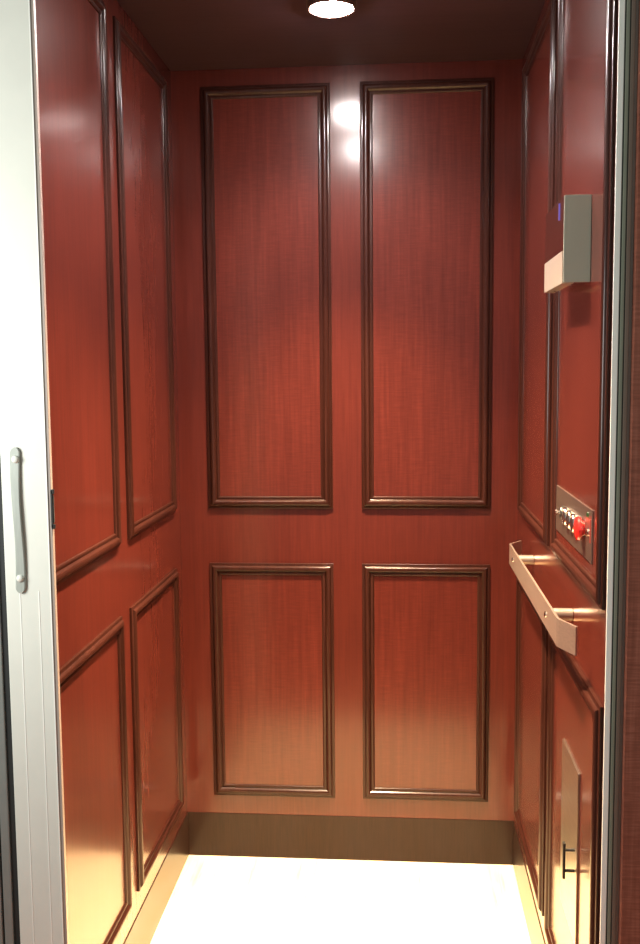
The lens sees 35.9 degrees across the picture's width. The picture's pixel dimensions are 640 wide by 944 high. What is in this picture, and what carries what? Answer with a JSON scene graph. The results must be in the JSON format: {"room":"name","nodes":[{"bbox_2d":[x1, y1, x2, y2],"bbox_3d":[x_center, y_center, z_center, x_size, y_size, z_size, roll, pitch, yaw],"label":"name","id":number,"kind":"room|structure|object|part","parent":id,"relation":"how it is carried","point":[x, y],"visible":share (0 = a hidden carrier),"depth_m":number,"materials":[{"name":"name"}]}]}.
{"room":"elevator interior","nodes":[
{"label":"elevator interior","id":0,"kind":"room"},
{"bbox_2d":[35,0,187,943],"bbox_3d":[-0.438,0.075,2.136,0.040,2.156,1.154,0,6,5],"label":"wall","id":1,"kind":"structure","parent":0,"point":[105,116],"depth_m":2.07,"materials":[{"name":"brown wood"}]},
{"bbox_3d":[-0.455,-0.373,1.827,0.003,1.053,0.405,0,6,5],"label":"wood panel","id":2,"kind":"part","parent":1,"relation":"part of","materials":[{"name":"brown wood"}]},
{"bbox_3d":[-0.450,-0.373,1.826,0.014,1.115,0.467,0,6,5],"label":"panel moulding","id":3,"kind":"part","parent":1,"relation":"part of","materials":[{"name":"brown wood"}]},
{"bbox_3d":[-0.446,0.664,1.930,0.003,0.601,0.405,0,6,5],"label":"wood panel","id":4,"kind":"part","parent":1,"relation":"part of","materials":[{"name":"brown wood"}]},
{"bbox_3d":[-0.441,0.664,1.930,0.014,0.663,0.467,0,6,5],"label":"panel moulding","id":5,"kind":"part","parent":1,"relation":"part of","materials":[{"name":"brown wood"}]},
{"bbox_3d":[-0.407,-0.426,2.355,0.014,1.115,0.451,0,6,5],"label":"panel moulding","id":6,"kind":"part","parent":1,"relation":"part of","materials":[{"name":"brown wood"}]},
{"bbox_3d":[-0.412,-0.426,2.355,0.003,1.053,0.389,0,6,5],"label":"wood panel","id":7,"kind":"part","parent":1,"relation":"part of","materials":[{"name":"brown wood"}]},
{"bbox_2d":[124,812,188,943],"bbox_3d":[-0.421,1.085,2.236,0.002,0.127,1.154,0,6,5],"label":"baseboard","id":8,"kind":"structure","parent":1,"relation":"attached to","point":[145,925],"depth_m":2.49,"materials":[{"name":"brown metal"}]},
{"bbox_3d":[-0.398,0.610,2.458,0.014,0.663,0.451,0,6,5],"label":"panel moulding","id":9,"kind":"part","parent":1,"relation":"part of","materials":[{"name":"brown wood"}]},
{"bbox_3d":[-0.403,0.610,2.459,0.003,0.601,0.389,0,6,5],"label":"wood panel","id":10,"kind":"part","parent":1,"relation":"part of","materials":[{"name":"brown wood"}]},
{"bbox_2d":[117,0,544,70],"bbox_3d":[0.017,-1.018,2.003,0.969,0.037,1.181,0,6,5],"label":"ceiling","id":11,"kind":"structure","parent":0,"point":[187,35],"depth_m":2.31,"materials":[{"name":"laminate"}]},
{"bbox_2d":[306,0,356,17],"bbox_3d":[0.025,-1.002,2.139,0.110,0.022,0.110,0,6,5],"label":"recessed light","id":12,"kind":"object","parent":11,"relation":"in","point":[320,8],"visible":1,"depth_m":2.12,"materials":[{"name":"white metal"}]},
{"bbox_2d":[150,855,530,943],"bbox_3d":[0.036,1.173,2.222,0.969,0.055,1.181,0,6,5],"label":"floor","id":13,"kind":"structure","parent":0,"point":[213,899],"depth_m":2.55,"materials":[{"name":"white wood"}]},
{"bbox_2d":[170,59,521,820],"bbox_3d":[0.072,0.016,2.678,0.969,2.156,0.040,0,6,5],"label":"wall","id":14,"kind":"structure","parent":0,"point":[347,237],"depth_m":2.66,"materials":[{"name":"brown wood"}]},
{"bbox_3d":[-0.140,-0.456,2.635,0.341,1.115,0.014,0,6,5],"label":"panel moulding","id":15,"kind":"part","parent":14,"relation":"part of","materials":[{"name":"brown wood"}]},
{"bbox_3d":[-0.140,-0.457,2.640,0.279,1.053,0.003,0,6,5],"label":"wood panel","id":16,"kind":"part","parent":14,"relation":"part of","materials":[{"name":"brown wood"}]},
{"bbox_3d":[-0.131,0.580,2.743,0.279,0.601,0.003,0,6,5],"label":"wood panel","id":17,"kind":"part","parent":14,"relation":"part of","materials":[{"name":"brown wood"}]},
{"bbox_3d":[-0.131,0.580,2.738,0.341,0.663,0.014,0,6,5],"label":"panel moulding","id":18,"kind":"part","parent":14,"relation":"part of","materials":[{"name":"brown wood"}]},
{"bbox_2d":[188,812,512,864],"bbox_3d":[0.080,1.027,2.771,0.911,0.127,0.002,0,6,5],"label":"baseboard","id":19,"kind":"structure","parent":14,"relation":"attached to","point":[210,834],"depth_m":2.77,"materials":[{"name":"brown wood"}]},
{"bbox_3d":[0.289,0.579,2.709,0.282,0.601,0.003,0,6,5],"label":"wood panel","id":20,"kind":"part","parent":14,"relation":"part of","materials":[{"name":"brown wood"}]},
{"bbox_3d":[0.288,0.580,2.704,0.344,0.663,0.014,0,6,5],"label":"panel moulding","id":21,"kind":"part","parent":14,"relation":"part of","materials":[{"name":"brown wood"}]},
{"bbox_3d":[0.280,-0.457,2.606,0.282,1.053,0.003,0,6,5],"label":"wood panel","id":22,"kind":"part","parent":14,"relation":"part of","materials":[{"name":"brown wood"}]},
{"bbox_3d":[0.279,-0.457,2.601,0.344,1.115,0.014,0,6,5],"label":"panel moulding","id":23,"kind":"part","parent":14,"relation":"part of","materials":[{"name":"brown wood"}]},
{"bbox_2d":[514,0,618,943],"bbox_3d":[0.488,0.074,2.061,0.040,2.156,1.154,0,6,5],"label":"wall","id":24,"kind":"structure","parent":0,"point":[570,59],"depth_m":1.87,"materials":[{"name":"brown wood"}]},
{"bbox_2d":[513,821,544,943],"bbox_3d":[0.489,1.084,2.163,0.002,0.127,1.154,0,6,5],"label":"baseboard","id":25,"kind":"structure","parent":24,"relation":"attached to","point":[528,904],"depth_m":2.44,"materials":[{"name":"brown metal"}]},
{"bbox_3d":[0.505,0.612,2.361,0.003,0.601,0.430,0,6,5],"label":"wood panel","id":26,"kind":"part","parent":24,"relation":"part of","materials":[{"name":"brown wood"}]},
{"bbox_3d":[0.500,0.612,2.361,0.014,0.663,0.492,0,6,5],"label":"panel moulding","id":27,"kind":"part","parent":24,"relation":"part of","materials":[{"name":"brown wood"}]},
{"bbox_3d":[0.496,-0.424,2.258,0.003,1.053,0.430,0,6,5],"label":"wood panel","id":28,"kind":"part","parent":24,"relation":"part of","materials":[{"name":"brown wood"}]},
{"bbox_3d":[0.491,-0.424,2.258,0.014,1.115,0.492,0,6,5],"label":"panel moulding","id":29,"kind":"part","parent":24,"relation":"part of","materials":[{"name":"brown wood"}]},
{"bbox_2d":[509,541,577,655],"bbox_3d":[0.453,0.236,2.038,0.050,0.048,0.840,0,6,5],"label":"handrail","id":30,"kind":"object","parent":24,"relation":"attached to","point":[564,634],"visible":1,"depth_m":1.81,"materials":[{"name":"silver metal"}]},
{"bbox_3d":[0.480,0.207,2.327,0.043,0.023,0.023,0,6,5],"label":"standoff post","id":31,"kind":"part","parent":30,"relation":"part of","materials":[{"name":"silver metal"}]},
{"bbox_3d":[0.438,0.260,1.802,0.043,0.023,0.023,0,6,5],"label":"standoff post","id":32,"kind":"part","parent":30,"relation":"part of","materials":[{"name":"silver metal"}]},
{"bbox_2d":[544,194,591,292],"bbox_3d":[0.429,-0.390,1.714,0.047,0.142,0.210,0,6,5],"label":"indicator","id":33,"kind":"object","parent":24,"relation":"attached to","point":[568,223],"visible":1,"depth_m":1.61,"materials":[{"name":"metal"}]},
{"bbox_2d":[560,738,579,943],"bbox_3d":[0.447,0.672,1.809,0.026,0.319,0.170,0,6,5],"label":"access panel","id":34,"kind":"object","parent":24,"relation":"attached to","point":[570,799],"visible":1,"depth_m":1.78,"materials":[{"name":"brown wood"}]},
{"bbox_3d":[0.439,0.686,1.746,0.022,0.066,0.008,0,6,5],"label":"pull handle","id":35,"kind":"part","parent":34,"relation":"part of","materials":[{"name":"black metal"}]},
{"bbox_3d":[0.460,0.668,1.806,0.003,0.601,0.438,0,6,5],"label":"wood panel","id":36,"kind":"part","parent":24,"relation":"part of","materials":[{"name":"brown wood"}]},
{"bbox_2d":[554,485,593,563],"bbox_3d":[0.447,0.088,1.776,0.019,0.088,0.367,0,6,5],"label":"control panel","id":37,"kind":"object","parent":24,"relation":"attached to","point":[574,519],"visible":1,"depth_m":1.72,"materials":[{"name":"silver metal"}]},
{"bbox_2d":[554,506,563,518],"bbox_3d":[0.452,0.077,1.865,0.016,0.027,0.028,0,6,5],"label":"switch","id":38,"kind":"object","parent":37,"relation":"attached to","point":[556,511],"depth_m":1.86,"materials":[{"name":"silver metal"}]},
{"bbox_3d":[0.437,0.095,1.666,0.015,0.041,0.041,0,6,5],"label":"stop knob","id":39,"kind":"part","parent":37,"relation":"part of","materials":[{"name":"red plastic"}]},
{"bbox_3d":[0.455,0.668,1.806,0.014,0.663,0.500,0,6,5],"label":"panel moulding","id":40,"kind":"part","parent":24,"relation":"part of","materials":[{"name":"brown wood"}]},
{"bbox_3d":[0.451,-0.368,1.702,0.003,1.053,0.438,0,6,5],"label":"wood panel","id":41,"kind":"part","parent":24,"relation":"part of","materials":[{"name":"brown wood"}]},
{"bbox_3d":[0.446,-0.368,1.702,0.014,1.115,0.500,0,6,5],"label":"panel moulding","id":42,"kind":"part","parent":24,"relation":"part of","materials":[{"name":"brown wood"}]},
{"bbox_2d":[618,0,639,943],"bbox_3d":[0.788,0.050,1.442,0.659,2.432,0.020,0,6,5],"label":"wall","id":43,"kind":"structure","parent":0,"point":[629,880],"depth_m":1.49,"materials":[{"name":"brown wood"}]},
{"bbox_2d":[600,0,638,943],"bbox_3d":[0.445,0.050,1.476,0.028,2.432,0.007,0,6,5],"label":"trim","id":44,"kind":"structure","parent":43,"relation":"attached to","point":[628,21],"depth_m":1.47,"materials":[{"name":"grey metal"}]},
{"bbox_3d":[-0.187,1.495,-0.525,4.023,0.036,4.298,0,6,5],"label":"floor","id":45,"kind":"structure","parent":0,"visible":0},
{"bbox_3d":[-0.654,0.051,1.561,0.197,2.432,0.017,0,6,5],"label":"trim","id":46,"kind":"structure","parent":45,"relation":"on","visible":0},
{"bbox_2d":[0,0,68,943],"bbox_3d":[-0.483,0.069,1.547,0.138,2.377,0.019,0,6,5],"label":"door","id":47,"kind":"structure","parent":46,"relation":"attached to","point":[33,873],"depth_m":1.55,"materials":[{"name":"white paint"}]},
{"bbox_3d":[-0.472,0.076,1.542,0.018,0.230,0.006,0,6,5],"label":"strap handle","id":48,"kind":"part","parent":47,"relation":"part of","materials":[{"name":"metal"}]}
]}

